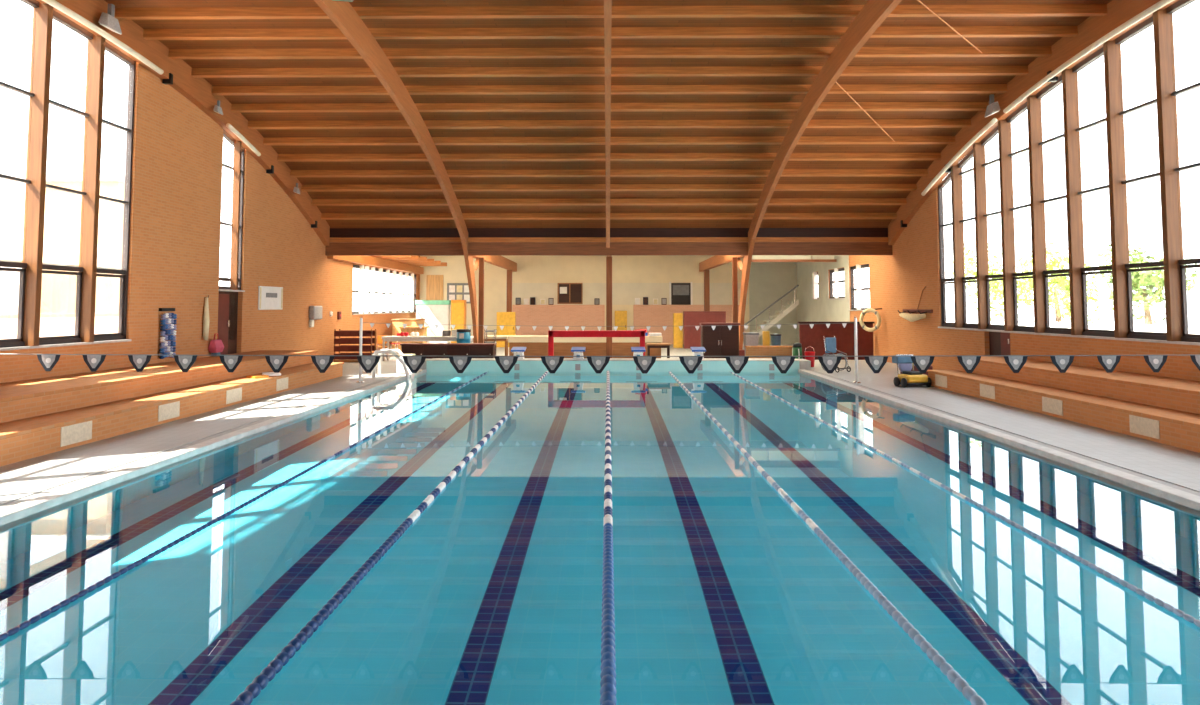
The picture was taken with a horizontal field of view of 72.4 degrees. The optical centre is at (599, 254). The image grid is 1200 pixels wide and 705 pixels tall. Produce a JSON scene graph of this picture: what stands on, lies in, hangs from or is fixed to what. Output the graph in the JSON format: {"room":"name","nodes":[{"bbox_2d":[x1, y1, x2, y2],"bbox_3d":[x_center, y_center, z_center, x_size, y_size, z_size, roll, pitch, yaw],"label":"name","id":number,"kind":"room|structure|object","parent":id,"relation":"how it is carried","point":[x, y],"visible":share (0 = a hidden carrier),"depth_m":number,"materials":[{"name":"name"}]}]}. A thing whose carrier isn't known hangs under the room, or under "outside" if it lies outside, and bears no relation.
{"room":"indoor swimming pool","nodes":[
{"label":"indoor swimming pool","id":0,"kind":"room"},
{"bbox_2d":[0,62,419,382],"bbox_3d":[-11.047,-0.733,22.047,0.220,9.260,53.700,0,-4,1],"label":"wall","id":1,"kind":"structure","parent":0,"point":[176,189],"depth_m":22.23,"materials":[{"name":"orange brick"}]},
{"bbox_2d":[0,0,135,350],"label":"window","id":2,"kind":"structure","parent":1,"relation":"in","point":[32,264],"depth_m":17.17,"materials":[{"name":"wood"}]},
{"bbox_2d":[159,308,176,358],"bbox_3d":[-10.871,1.964,20.625,0.151,1.260,0.640,0,-4,1],"label":"rope coil","id":3,"kind":"object","parent":1,"relation":"hanging from","point":[168,318],"visible":0.97,"depth_m":20.56,"materials":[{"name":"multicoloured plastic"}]},
{"bbox_2d":[37,0,329,245],"bbox_3d":[-10.897,-3.694,13.888,0.239,4.361,37.050,0,-4,1],"label":"arch","id":4,"kind":"object","parent":1,"relation":"attached to","point":[177,73],"visible":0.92,"depth_m":21.98,"materials":[{"name":"brown wood"}]},
{"bbox_2d":[42,0,163,74],"bbox_3d":[-10.688,-4.760,16.986,0.130,0.393,5.906,0,-4,1],"label":"light fixture","id":5,"kind":"object","parent":4,"relation":"attached to","point":[55,4],"visible":1,"depth_m":17.54,"materials":[{"name":"white plastic"}]},
{"bbox_2d":[98,4,121,33],"bbox_3d":[-10.533,-5.105,17.654,0.216,0.585,0.519,0,-4,1],"label":"floodlight","id":6,"kind":"object","parent":4,"relation":"attached to","point":[107,20],"visible":1,"depth_m":17.60,"materials":[{"name":"grey metal"}]},
{"bbox_2d":[226,123,260,155],"bbox_3d":[-10.615,-3.417,24.465,0.130,0.575,2.126,0,-4,1],"label":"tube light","id":7,"kind":"object","parent":4,"relation":"attached to","point":[240,136],"visible":1,"depth_m":24.32,"materials":[{"name":"white plastic"}]},
{"bbox_2d":[203,295,209,340],"bbox_3d":[-10.857,1.743,22.641,0.144,1.252,0.292,-1,-4,22],"label":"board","id":8,"kind":"object","parent":1,"relation":"hanging from","point":[206,320],"visible":1,"depth_m":22.58,"materials":[{"name":"beige plastic"}]},
{"bbox_2d":[217,291,237,354],"bbox_3d":[-11.024,2.381,24.182,0.180,2.710,1.550,0,-4,1],"label":"door","id":9,"kind":"structure","parent":1,"relation":"in","point":[227,301],"depth_m":24.27,"materials":[{"name":"brown wood"}]},
{"bbox_2d":[218,129,244,291],"bbox_3d":[-10.964,-1.296,24.410,0.340,4.758,1.590,0,-4,1],"label":"window","id":10,"kind":"structure","parent":1,"relation":"in","point":[239,150],"depth_m":24.52,"materials":[{"name":"wood"}]},
{"bbox_2d":[258,286,282,309],"bbox_3d":[-10.861,1.423,27.071,0.048,0.760,1.900,0,-4,1],"label":"sign board","id":11,"kind":"object","parent":1,"relation":"attached to","point":[269,298],"visible":1,"depth_m":26.99,"materials":[{"name":"white paint"}]},
{"bbox_2d":[309,306,322,326],"bbox_3d":[-10.736,2.317,30.972,0.220,0.800,0.900,0,-4,1],"label":"wall box","id":12,"kind":"object","parent":1,"relation":"attached to","point":[315,312],"visible":1,"depth_m":30.60,"materials":[{"name":"white plastic"}]},
{"bbox_2d":[352,264,415,314],"bbox_3d":[-10.793,1.872,41.857,0.340,2.240,12.170,0,-4,1],"label":"window","id":13,"kind":"structure","parent":1,"relation":"in","point":[364,292],"depth_m":40.80,"materials":[{"name":"clear glass"}]},
{"bbox_2d":[327,256,446,273],"bbox_3d":[-9.806,0.328,40.555,1.899,0.620,16.000,0,-4,1],"label":"beam","id":14,"kind":"structure","parent":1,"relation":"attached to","point":[418,261],"depth_m":41.14,"materials":[{"name":"brown wood"}]},
{"bbox_2d":[325,228,891,255],"bbox_3d":[0.313,-0.612,32.289,22.280,1.250,0.240,0,-4,1],"label":"header beam","id":15,"kind":"structure","parent":1,"relation":"attached to","point":[343,241],"depth_m":32.24,"materials":[{"name":"brown wood"}]},
{"bbox_2d":[0,344,1199,525],"bbox_3d":[0.211,3.757,21.507,22.500,0.390,54.000,0,-4,1],"label":"floor","id":16,"kind":"structure","parent":0,"point":[28,487],"depth_m":13.62,"materials":[{"name":"tile"}]},
{"bbox_2d":[0,350,343,466],"bbox_3d":[-9.671,2.511,11.060,2.738,0.820,30.240,0,-4,1],"label":"bench","id":17,"kind":"object","parent":16,"relation":"on","point":[46,415],"visible":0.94,"depth_m":15.45,"materials":[{"name":"brown wood"}]},
{"bbox_2d":[208,333,223,354],"bbox_3d":[-10.795,2.527,23.074,0.240,0.630,0.508,0,-4,1],"label":"bag","id":18,"kind":"object","parent":17,"relation":"on","point":[215,347],"visible":0.85,"depth_m":22.93,"materials":[{"name":"pink fabric"}]},
{"bbox_2d":[333,329,376,361],"bbox_3d":[-9.828,3.631,32.935,1.500,1.300,0.700,0,-4,1],"label":"shelf","id":19,"kind":"object","parent":16,"relation":"on","point":[341,348],"visible":0.78,"depth_m":32.60,"materials":[{"name":"brown wood"}]},
{"bbox_2d":[356,316,363,382],"bbox_3d":[-6.986,2.758,23.944,0.240,1.928,0.234,0,-4,1],"label":"flag pole","id":20,"kind":"object","parent":16,"relation":"on","point":[361,319],"visible":1,"depth_m":23.91,"materials":[{"name":"silver metal"}]},
{"bbox_2d":[370,323,846,330],"bbox_3d":[0.224,2.091,23.915,14.310,0.235,0.012,0,-4,1],"label":"flag line","id":21,"kind":"object","parent":20,"relation":"hanging from","point":[371,324],"visible":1,"depth_m":23.91,"materials":[{"name":"white fabric"}]},
{"bbox_2d":[372,349,413,379],"bbox_3d":[-6.546,3.877,26.000,1.202,1.749,0.760,0,-4,1],"label":"pool ladder","id":22,"kind":"object","parent":16,"relation":"on","point":[393,351],"visible":0.6,"depth_m":25.68,"materials":[{"name":"white metal"}]},
{"bbox_2d":[314,0,477,342],"bbox_3d":[-5.428,-1.200,15.258,0.320,8.750,40.200,0,-4,1],"label":"arch","id":23,"kind":"object","parent":16,"relation":"on","point":[343,15],"visible":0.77,"depth_m":21.96,"materials":[{"name":"brown wood"}]},
{"bbox_2d":[396,354,415,372],"bbox_3d":[-6.481,3.634,27.492,0.560,0.620,0.600,0,-4,1],"label":"platform","id":24,"kind":"object","parent":16,"relation":"on","point":[399,367],"visible":0.34,"depth_m":27.19,"materials":[{"name":"white paint"}]},
{"bbox_2d":[391,319,424,349],"bbox_3d":[-9.694,4.026,41.527,1.280,1.580,1.880,0,-4,1],"label":"storage chest","id":25,"kind":"object","parent":16,"relation":"on","point":[410,322],"visible":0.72,"depth_m":40.65,"materials":[{"name":"beige wood"}]},
{"bbox_2d":[399,326,427,350],"bbox_3d":[-8.245,3.832,36.314,1.080,1.320,0.880,0,-4,1],"label":"crate","id":26,"kind":"object","parent":16,"relation":"on","point":[423,331],"visible":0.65,"depth_m":35.95,"materials":[{"name":"beige wood"}]},
{"bbox_2d":[382,336,473,360],"bbox_3d":[-7.022,3.817,33.498,3.600,1.000,0.800,0,-4,1],"label":"table","id":27,"kind":"object","parent":16,"relation":"on","point":[385,338],"visible":0.66,"depth_m":33.16,"materials":[{"name":"white paint"}]},
{"bbox_2d":[415,300,450,342],"bbox_3d":[-9.255,3.789,45.545,1.900,2.550,0.680,0,-4,1],"label":"locker","id":28,"kind":"object","parent":16,"relation":"on","point":[432,311],"visible":0.61,"depth_m":45.26,"materials":[{"name":"white paint"}]},
{"bbox_2d":[400,343,496,357],"bbox_3d":[-5.650,3.724,30.634,3.500,0.830,0.700,0,-4,1],"label":"base cabinet","id":29,"kind":"object","parent":16,"relation":"on","point":[428,350],"visible":0.7,"depth_m":30.33,"materials":[{"name":"brown wood"}]},
{"bbox_2d":[451,300,465,342],"bbox_3d":[-7.524,3.670,43.622,0.720,2.550,0.620,0,-4,1],"label":"tall cabinet","id":30,"kind":"object","parent":16,"relation":"on","point":[458,307],"visible":0.58,"depth_m":43.35,"materials":[{"name":"plastic"}]},
{"bbox_2d":[457,329,470,342],"bbox_3d":[-5.431,3.603,32.640,0.580,1.320,0.587,0,-4,1],"label":"drum","id":31,"kind":"object","parent":16,"relation":"on","point":[463,335],"visible":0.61,"depth_m":32.43,"materials":[{"name":"blue plastic"}]},
{"bbox_2d":[478,257,483,342],"bbox_3d":[-4.909,2.219,33.907,0.280,4.240,0.280,0,-4,1],"label":"timber post","id":32,"kind":"object","parent":16,"relation":"on","point":[481,259],"visible":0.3,"depth_m":33.85,"materials":[{"name":"brown wood"}]},
{"bbox_2d":[484,329,496,355],"bbox_3d":[-4.399,3.628,32.883,0.420,1.300,0.520,0,-4,1],"label":"trolley","id":33,"kind":"object","parent":16,"relation":"on","point":[486,330],"visible":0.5,"depth_m":32.86,"materials":[{"name":"silver metal"}]},
{"bbox_2d":[485,336,507,355],"bbox_3d":[-4.413,3.887,34.470,1.100,0.980,0.600,0,-4,1],"label":"table","id":34,"kind":"object","parent":16,"relation":"on","point":[489,338],"visible":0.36,"depth_m":34.21,"materials":[{"name":"beige paint"}]},
{"bbox_2d":[496,312,515,346],"bbox_3d":[-5.114,4.060,44.661,1.000,1.900,0.450,0,-4,1],"label":"tall cabinet","id":35,"kind":"object","parent":16,"relation":"on","point":[503,318],"visible":0.71,"depth_m":44.48,"materials":[{"name":"yellow plastic"}]},
{"bbox_2d":[506,270,511,311],"bbox_3d":[-5.073,2.962,45.856,0.360,4.240,0.360,0,-4,1],"label":"timber post","id":36,"kind":"object","parent":16,"relation":"on","point":[509,272],"visible":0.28,"depth_m":45.77,"materials":[{"name":"brown wood"}]},
{"bbox_2d":[473,256,516,271],"bbox_3d":[-5.126,0.510,40.493,0.260,1.070,16.170,0,-4,1],"label":"cross beam","id":37,"kind":"structure","parent":36,"relation":"on","point":[500,261],"depth_m":40.87,"materials":[{"name":"brown wood"}]},
{"bbox_2d":[508,336,661,357],"bbox_3d":[-0.616,3.861,34.134,6.400,0.990,0.400,0,-4,1],"label":"wall","id":38,"kind":"structure","parent":16,"relation":"on","point":[536,345],"depth_m":34.02,"materials":[{"name":"brown wood"}]},
{"bbox_2d":[548,330,644,355],"bbox_3d":[-0.119,3.481,30.761,3.600,1.330,1.130,0,-4,1],"label":"goal","id":39,"kind":"object","parent":16,"relation":"on","point":[553,333],"visible":0.66,"depth_m":30.23,"materials":[{"name":"red paint"}]},
{"bbox_2d":[606,257,611,357],"bbox_3d":[0.376,2.189,33.426,0.320,4.240,0.320,0,-4,1],"label":"timber post","id":40,"kind":"object","parent":16,"relation":"on","point":[608,259],"visible":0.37,"depth_m":33.32,"materials":[{"name":"brown wood"}]},
{"bbox_2d":[615,311,626,329],"bbox_3d":[1.218,4.236,47.895,0.720,1.950,0.450,0,-4,1],"label":"tall cabinet","id":41,"kind":"object","parent":16,"relation":"on","point":[620,316],"visible":0.56,"depth_m":47.72,"materials":[{"name":"yellow metal"}]},
{"bbox_2d":[646,343,670,357],"bbox_3d":[2.260,3.815,31.704,0.900,0.780,0.600,0,-4,1],"label":"table","id":42,"kind":"object","parent":16,"relation":"on","point":[649,345],"visible":0.92,"depth_m":31.47,"materials":[{"name":"brown wood"}]},
{"bbox_2d":[673,313,682,347],"bbox_3d":[4.180,4.042,43.970,0.480,1.850,0.450,0,-4,1],"label":"tall cabinet","id":43,"kind":"object","parent":16,"relation":"on","point":[677,317],"visible":0.93,"depth_m":43.78,"materials":[{"name":"yellow metal"}]},
{"bbox_2d":[683,311,725,348],"bbox_3d":[5.524,3.952,43.327,2.200,1.950,0.520,0,-4,1],"label":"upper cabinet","id":44,"kind":"object","parent":16,"relation":"on","point":[691,336],"visible":0.66,"depth_m":43.09,"materials":[{"name":"red paint"}]},
{"bbox_2d":[704,270,709,310],"bbox_3d":[5.967,2.956,45.749,0.360,4.240,0.360,0,-4,1],"label":"timber post","id":45,"kind":"object","parent":16,"relation":"on","point":[706,272],"visible":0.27,"depth_m":45.68,"materials":[{"name":"brown wood"}]},
{"bbox_2d":[699,255,744,271],"bbox_3d":[5.913,0.503,40.386,0.260,1.070,16.170,0,-4,1],"label":"cross beam","id":46,"kind":"structure","parent":45,"relation":"on","point":[717,260],"depth_m":40.35,"materials":[{"name":"brown wood"}]},
{"bbox_2d":[699,323,739,357],"bbox_3d":[4.732,3.467,32.388,1.530,1.560,0.670,0,-4,1],"label":"cabinet","id":47,"kind":"object","parent":16,"relation":"on","point":[720,341],"visible":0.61,"depth_m":32.09,"materials":[{"name":"brown wood"}]},
{"bbox_2d":[732,257,737,322],"bbox_3d":[5.570,2.213,33.805,0.280,4.240,0.280,0,-4,1],"label":"timber post","id":48,"kind":"object","parent":16,"relation":"on","point":[734,259],"visible":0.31,"depth_m":33.77,"materials":[{"name":"brown wood"}]},
{"bbox_2d":[743,332,758,355],"bbox_3d":[5.914,3.628,32.081,0.560,1.200,0.560,0,-4,1],"label":"bin","id":49,"kind":"object","parent":16,"relation":"on","point":[750,338],"visible":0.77,"depth_m":31.85,"materials":[{"name":"plastic"}]},
{"bbox_2d":[762,331,769,345],"bbox_3d":[6.462,3.591,31.875,0.290,1.250,0.285,0,-4,1],"label":"rolled mat","id":50,"kind":"object","parent":16,"relation":"on","point":[765,334],"visible":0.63,"depth_m":31.78,"materials":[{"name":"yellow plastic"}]},
{"bbox_2d":[745,346,792,357],"bbox_3d":[6.405,3.807,31.088,1.760,0.720,0.310,0,-4,1],"label":"bench","id":51,"kind":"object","parent":16,"relation":"on","point":[750,350],"depth_m":30.97,"materials":[{"name":"brown wood"}]},
{"bbox_2d":[743,285,798,345],"bbox_3d":[9.523,3.393,46.338,3.259,3.440,1.100,0,-4,1],"label":"staircase","id":52,"kind":"structure","parent":16,"relation":"on","point":[794,303],"depth_m":45.84,"materials":[{"name":"grey paint"}]},
{"bbox_2d":[770,333,780,345],"bbox_3d":[6.863,3.642,31.970,0.430,1.160,0.430,0,-4,1],"label":"bin","id":53,"kind":"object","parent":16,"relation":"on","point":[775,338],"visible":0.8,"depth_m":31.83,"materials":[{"name":"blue plastic"}]},
{"bbox_2d":[793,343,801,358],"bbox_3d":[7.322,3.688,30.375,0.360,0.870,0.374,3,-5,-42],"label":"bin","id":54,"kind":"object","parent":16,"relation":"on","point":[797,347],"visible":0.73,"depth_m":30.25,"materials":[{"name":"green plastic"}]},
{"bbox_2d":[804,346,814,366],"bbox_3d":[7.716,3.734,30.153,0.400,0.750,0.394,0,-4,1],"label":"bucket","id":55,"kind":"object","parent":16,"relation":"on","point":[807,353],"visible":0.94,"depth_m":30.00,"materials":[{"name":"red paint"}]},
{"bbox_2d":[739,0,901,355],"bbox_3d":[5.722,-1.207,15.149,0.320,8.750,40.200,0,-4,1],"label":"arch","id":56,"kind":"object","parent":16,"relation":"on","point":[873,13],"visible":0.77,"depth_m":21.93,"materials":[{"name":"brown wood"}]},
{"bbox_2d":[836,82,894,141],"bbox_3d":[7.503,-4.038,23.173,0.028,0.753,5.712,-3,-4,35],"label":"rod","id":57,"kind":"object","parent":56,"relation":"attached to","point":[836,82],"visible":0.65,"depth_m":22.84,"materials":[{"name":"brown metal"}]},
{"bbox_2d":[917,0,981,52],"bbox_3d":[7.553,-5.141,18.031,0.028,0.225,5.201,-3,-5,42],"label":"rod","id":58,"kind":"object","parent":56,"relation":"attached to","point":[917,0],"visible":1,"depth_m":18.27,"materials":[{"name":"brown metal"}]},
{"bbox_2d":[821,336,850,372],"bbox_3d":[8.051,3.367,27.917,0.650,1.200,0.885,2,-4,-28],"label":"chair","id":59,"kind":"object","parent":16,"relation":"on","point":[830,343],"visible":0.69,"depth_m":28.07,"materials":[{"name":"blue fabric"}]},
{"bbox_2d":[798,322,874,359],"bbox_3d":[9.860,3.571,34.210,3.150,1.580,0.200,0,-4,1],"label":"wall","id":60,"kind":"structure","parent":16,"relation":"on","point":[813,337],"depth_m":34.16,"materials":[{"name":"red paint"}]},
{"bbox_2d":[852,316,860,383],"bbox_3d":[7.433,2.749,23.804,0.240,1.928,0.234,0,-4,1],"label":"flag pole","id":61,"kind":"object","parent":16,"relation":"on","point":[855,319],"visible":1,"depth_m":23.77,"materials":[{"name":"silver metal"}]},
{"bbox_2d":[892,354,931,386],"bbox_3d":[8.650,3.222,22.858,0.820,0.862,0.800,1,-4,-14],"label":"vacuum cleaner","id":62,"kind":"object","parent":16,"relation":"on","point":[905,364],"visible":0.94,"depth_m":22.70,"materials":[{"name":"yellow plastic"}]},
{"bbox_2d":[900,382,930,385],"bbox_3d":[8.674,3.558,22.740,0.720,0.060,0.600,1,-4,-14],"label":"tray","id":63,"kind":"object","parent":62,"relation":"on","point":[901,383],"depth_m":22.47,"materials":[{"name":"black plastic"}]},
{"bbox_2d":[927,356,1199,452],"bbox_3d":[10.148,2.409,9.420,2.188,0.820,27.340,0,-4,1],"label":"bench","id":64,"kind":"object","parent":16,"relation":"on","point":[1160,409],"visible":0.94,"depth_m":15.98,"materials":[{"name":"brown wood"}]},
{"bbox_3d":[-8.010,1.894,9.179,0.240,1.818,0.234,0,-4,1],"label":"flag pole","id":65,"kind":"object","parent":16,"relation":"on","visible":0},
{"bbox_2d":[4,354,1199,373],"bbox_3d":[0.190,1.207,9.141,16.280,0.225,0.012,0,-4,1],"label":"flag line","id":66,"kind":"object","parent":65,"relation":"hanging from","point":[139,362],"visible":1,"depth_m":9.14,"materials":[{"name":"grey fabric"}]},
{"bbox_2d":[104,0,1111,227],"bbox_3d":[0.132,-4.095,13.805,22.900,3.831,37.450,0,-4,1],"label":"ceiling","id":67,"kind":"structure","parent":0,"point":[706,95],"depth_m":23.44,"materials":[{"name":"brown wood"}]},
{"bbox_2d":[604,0,611,247],"bbox_3d":[0.131,-3.505,13.643,0.150,4.349,36.800,0,-4,1],"label":"arch","id":68,"kind":"object","parent":67,"relation":"attached to","point":[607,3],"visible":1,"depth_m":21.25,"materials":[{"name":"brown wood"}]},
{"bbox_2d":[984,94,999,116],"bbox_3d":[10.849,-4.144,22.696,0.216,0.585,0.519,0,-4,1],"label":"floodlight","id":69,"kind":"object","parent":67,"relation":"attached to","point":[993,107],"visible":1,"depth_m":22.63,"materials":[{"name":"grey metal"}]},
{"bbox_2d":[420,255,797,343],"bbox_3d":[0.473,2.651,48.497,22.300,5.750,0.460,0,-4,1],"label":"wall","id":70,"kind":"structure","parent":0,"point":[537,276],"depth_m":48.44,"materials":[{"name":"beige paint"}]},
{"bbox_2d":[447,283,469,302],"bbox_3d":[-8.298,2.265,48.495,1.500,1.200,0.062,0,-4,1],"label":"window","id":71,"kind":"structure","parent":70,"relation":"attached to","point":[455,291],"depth_m":48.48,"materials":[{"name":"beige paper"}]},
{"bbox_2d":[557,283,582,303],"bbox_3d":[-1.768,2.269,48.397,1.480,1.240,0.109,0,-4,1],"label":"window","id":72,"kind":"structure","parent":70,"relation":"in","point":[574,295],"depth_m":48.35,"materials":[{"name":"brown wood"}]},
{"bbox_2d":[559,284,568,302],"bbox_3d":[-2.119,2.261,48.361,0.620,1.090,0.030,0,-4,1],"label":"shutter","id":73,"kind":"object","parent":72,"relation":"attached to","point":[563,298],"depth_m":48.33,"materials":[{"name":"brown wood"}]},
{"bbox_2d":[570,284,581,302],"bbox_3d":[-1.419,2.261,48.354,0.660,1.090,0.030,0,-4,1],"label":"shutter","id":74,"kind":"object","parent":72,"relation":"attached to","point":[575,289],"depth_m":48.33,"materials":[{"name":"brown wood"}]},
{"bbox_2d":[669,282,692,304],"bbox_3d":[4.771,2.450,48.336,1.360,1.730,0.079,0,-4,1],"label":"window","id":75,"kind":"structure","parent":70,"relation":"in","point":[679,293],"depth_m":48.31,"materials":[{"name":"black plastic"}]},
{"bbox_2d":[420,358,810,371],"bbox_3d":[0.428,4.693,29.398,13.980,1.902,1.130,0,-4,1],"label":"wall","id":76,"kind":"structure","parent":0,"point":[431,364],"depth_m":28.91,"materials":[{"name":"tile"}]},
{"bbox_2d":[511,347,526,358],"bbox_3d":[-2.927,3.530,29.461,0.500,0.428,0.754,0,-4,1],"label":"starting block","id":77,"kind":"object","parent":76,"relation":"on","point":[518,351],"visible":0.94,"depth_m":29.30,"materials":[{"name":"white plastic"}]},
{"bbox_2d":[571,347,585,359],"bbox_3d":[-0.777,3.528,29.440,0.500,0.428,0.754,0,-4,1],"label":"starting block","id":78,"kind":"object","parent":76,"relation":"on","point":[578,351],"visible":1,"depth_m":29.27,"materials":[{"name":"white plastic"}]},
{"bbox_2d":[631,347,645,359],"bbox_3d":[1.373,3.527,29.419,0.500,0.428,0.754,0,-4,1],"label":"starting block","id":79,"kind":"object","parent":76,"relation":"on","point":[638,351],"visible":0.84,"depth_m":29.25,"materials":[{"name":"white plastic"}]},
{"bbox_2d":[690,347,705,359],"bbox_3d":[3.523,3.526,29.398,0.500,0.428,0.754,0,-4,1],"label":"starting block","id":80,"kind":"object","parent":76,"relation":"on","point":[697,351],"visible":0.89,"depth_m":29.23,"materials":[{"name":"white plastic"}]},
{"bbox_2d":[796,186,1199,380],"bbox_3d":[11.457,0.186,21.770,0.250,7.391,53.700,0,-4,1],"label":"wall","id":81,"kind":"structure","parent":0,"point":[898,280],"depth_m":29.07,"materials":[{"name":"orange paint"}]},
{"bbox_2d":[751,255,836,261],"bbox_3d":[9.135,-0.116,39.536,4.500,0.900,0.080,0,-4,1],"label":"panel","id":82,"kind":"object","parent":81,"relation":"attached to","point":[755,258],"visible":0.38,"depth_m":39.49,"materials":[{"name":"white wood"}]},
{"bbox_2d":[812,272,818,299],"bbox_3d":[11.629,1.658,43.971,0.340,1.510,1.240,0,-4,1],"label":"window","id":83,"kind":"structure","parent":81,"relation":"in","point":[815,274],"depth_m":43.94,"materials":[{"name":"glass"}]},
{"bbox_2d":[828,268,844,299],"bbox_3d":[11.590,1.410,39.989,0.340,1.510,2.960,0,-4,1],"label":"window","id":84,"kind":"structure","parent":81,"relation":"in","point":[835,271],"depth_m":39.90,"materials":[{"name":"glass"}]},
{"bbox_2d":[848,264,869,310],"bbox_3d":[11.555,1.458,36.404,0.340,2.050,2.970,0,-4,1],"label":"window","id":85,"kind":"structure","parent":81,"relation":"in","point":[858,268],"depth_m":36.33,"materials":[{"name":"glass"}]},
{"bbox_2d":[859,308,881,331],"bbox_3d":[11.079,2.645,33.390,0.457,0.965,0.960,3,-5,-42],"label":"lifebuoy","id":86,"kind":"object","parent":81,"relation":"attached to","point":[865,311],"visible":1,"depth_m":33.25,"materials":[{"name":"beige plastic"}]},
{"bbox_2d":[897,286,932,321],"bbox_3d":[11.240,1.763,29.489,0.392,1.267,2.700,0,-4,1],"label":"wall lamp","id":87,"kind":"object","parent":81,"relation":"attached to","point":[908,316],"visible":1,"depth_m":29.17,"materials":[{"name":"beige glass"}]},
{"bbox_2d":[989,331,1010,354],"bbox_3d":[11.501,2.923,23.478,0.160,1.540,1.550,0,-4,1],"label":"door","id":88,"kind":"structure","parent":81,"relation":"in","point":[999,342],"depth_m":23.65,"materials":[{"name":"brown wood"}]},
{"bbox_2d":[888,0,1178,244],"bbox_3d":[11.161,-3.708,13.674,0.239,4.361,37.050,0,-4,1],"label":"arch","id":89,"kind":"object","parent":81,"relation":"attached to","point":[1119,12],"visible":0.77,"depth_m":21.35,"materials":[{"name":"brown wood"}]},
{"bbox_2d":[921,118,996,195],"bbox_3d":[11.098,-2.939,25.604,0.130,1.480,5.380,0,-4,1],"label":"duct","id":90,"kind":"object","parent":89,"relation":"attached to","point":[993,121],"visible":1,"depth_m":25.23,"materials":[{"name":"white metal"}]},
{"bbox_2d":[1003,0,1173,112],"bbox_3d":[10.984,-4.763,14.017,0.130,0.756,16.819,0,-4,1],"label":"duct","id":91,"kind":"object","parent":89,"relation":"attached to","point":[1160,4],"visible":1,"depth_m":18.35,"materials":[{"name":"beige metal"}]},
{"bbox_2d":[938,0,1199,345],"bbox_3d":[11.333,-1.813,13.699,0.340,6.799,28.240,0,-4,1],"label":"window","id":92,"kind":"structure","parent":81,"relation":"in","point":[1174,268],"depth_m":19.53,"materials":[{"name":"wood"}]},
{"bbox_3d":[0.298,4.172,16.020,13.560,1.680,26.180,0,-4,1],"label":"basin","id":93,"kind":"object","parent":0,"visible":0},
{"bbox_2d":[0,372,1199,704],"bbox_3d":[0.298,3.314,16.073,13.080,0.001,25.700,0,-4,1],"label":"pool water","id":94,"kind":"object","parent":93,"relation":"in","point":[724,594],"visible":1,"depth_m":7.40,"materials":[{"name":"blue liquid"}]},
{"bbox_2d":[0,371,488,641],"bbox_3d":[-4.042,3.298,16.116,0.046,0.046,25.660,0,-4,1],"label":"lane rope","id":95,"kind":"object","parent":94,"relation":"on","point":[91,588],"visible":1,"depth_m":7.87,"materials":[{"name":"blue plastic"}]},
{"bbox_2d":[230,371,547,704],"bbox_3d":[-1.962,3.296,16.096,0.088,0.087,25.660,0,-4,1],"label":"lane rope","id":96,"kind":"object","parent":94,"relation":"on","point":[268,673],"visible":0.98,"depth_m":6.52,"materials":[{"name":"blue plastic"}]},
{"bbox_2d":[600,371,616,704],"bbox_3d":[0.158,3.295,16.076,0.100,0.099,25.660,0,-4,1],"label":"lane rope","id":97,"kind":"object","parent":94,"relation":"on","point":[608,691],"visible":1,"depth_m":6.51,"materials":[{"name":"multicoloured plastic"}]},
{"bbox_2d":[669,371,986,704],"bbox_3d":[2.298,3.294,16.055,0.073,0.072,25.660,0,-4,1],"label":"lane rope","id":98,"kind":"object","parent":94,"relation":"on","point":[954,677],"visible":1,"depth_m":6.56,"materials":[{"name":"silver plastic"}]},
{"bbox_2d":[729,371,1199,627],"bbox_3d":[4.428,3.293,16.034,0.049,0.048,25.660,0,-4,1],"label":"lane rope","id":99,"kind":"object","parent":94,"relation":"on","point":[1189,618],"visible":1,"depth_m":8.19,"materials":[{"name":"blue plastic"}]},
{"label":"outside","id":100,"kind":"structure","parent":0,"visible":0},
{"bbox_2d":[1096,326,1199,330],"bbox_3d":[0.243,4.331,24.778,180.000,0.250,170.000,0,-4,1],"label":"ground","id":101,"kind":"structure","parent":100,"point":[1096,326],"depth_m":101.65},
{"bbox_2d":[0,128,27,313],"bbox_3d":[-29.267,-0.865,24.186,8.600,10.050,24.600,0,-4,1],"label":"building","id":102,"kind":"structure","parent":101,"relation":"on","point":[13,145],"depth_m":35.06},
{"bbox_2d":[0,313,118,338],"bbox_3d":[-17.585,2.824,22.040,0.320,2.420,48.000,0,-4,1],"label":"wall","id":103,"kind":"structure","parent":101,"relation":"on","point":[51,324],"depth_m":26.41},
{"bbox_2d":[40,173,124,313],"bbox_3d":[-25.602,0.731,40.985,6.000,8.950,4.900,0,-4,1],"label":"building","id":104,"kind":"structure","parent":101,"relation":"on","point":[62,219],"depth_m":38.90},
{"bbox_2d":[948,239,1032,321],"bbox_3d":[23.957,2.313,48.239,5.281,6.704,6.099,0,-4,1],"label":"tree","id":105,"kind":"object","parent":101,"relation":"on","point":[994,285],"visible":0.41,"depth_m":48.77,"materials":[{"name":"green plant"}]},
{"bbox_2d":[1016,243,1108,325],"bbox_3d":[23.723,2.317,42.594,4.756,5.997,4.836,0,-4,1],"label":"tree","id":106,"kind":"object","parent":101,"relation":"on","point":[1062,281],"visible":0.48,"depth_m":42.21,"materials":[{"name":"green plant"}]},
{"bbox_2d":[946,318,1199,333],"bbox_3d":[19.033,3.085,23.670,0.060,1.900,52.000,0,-4,1],"label":"fence","id":107,"kind":"object","parent":101,"relation":"on","point":[1194,329],"visible":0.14,"depth_m":31.48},
{"bbox_2d":[1093,244,1199,328],"bbox_3d":[24.611,2.167,37.129,4.167,5.617,4.381,0,-4,1],"label":"tree","id":108,"kind":"object","parent":101,"relation":"on","point":[1139,278],"visible":0.48,"depth_m":36.80,"materials":[{"name":"green plant"}]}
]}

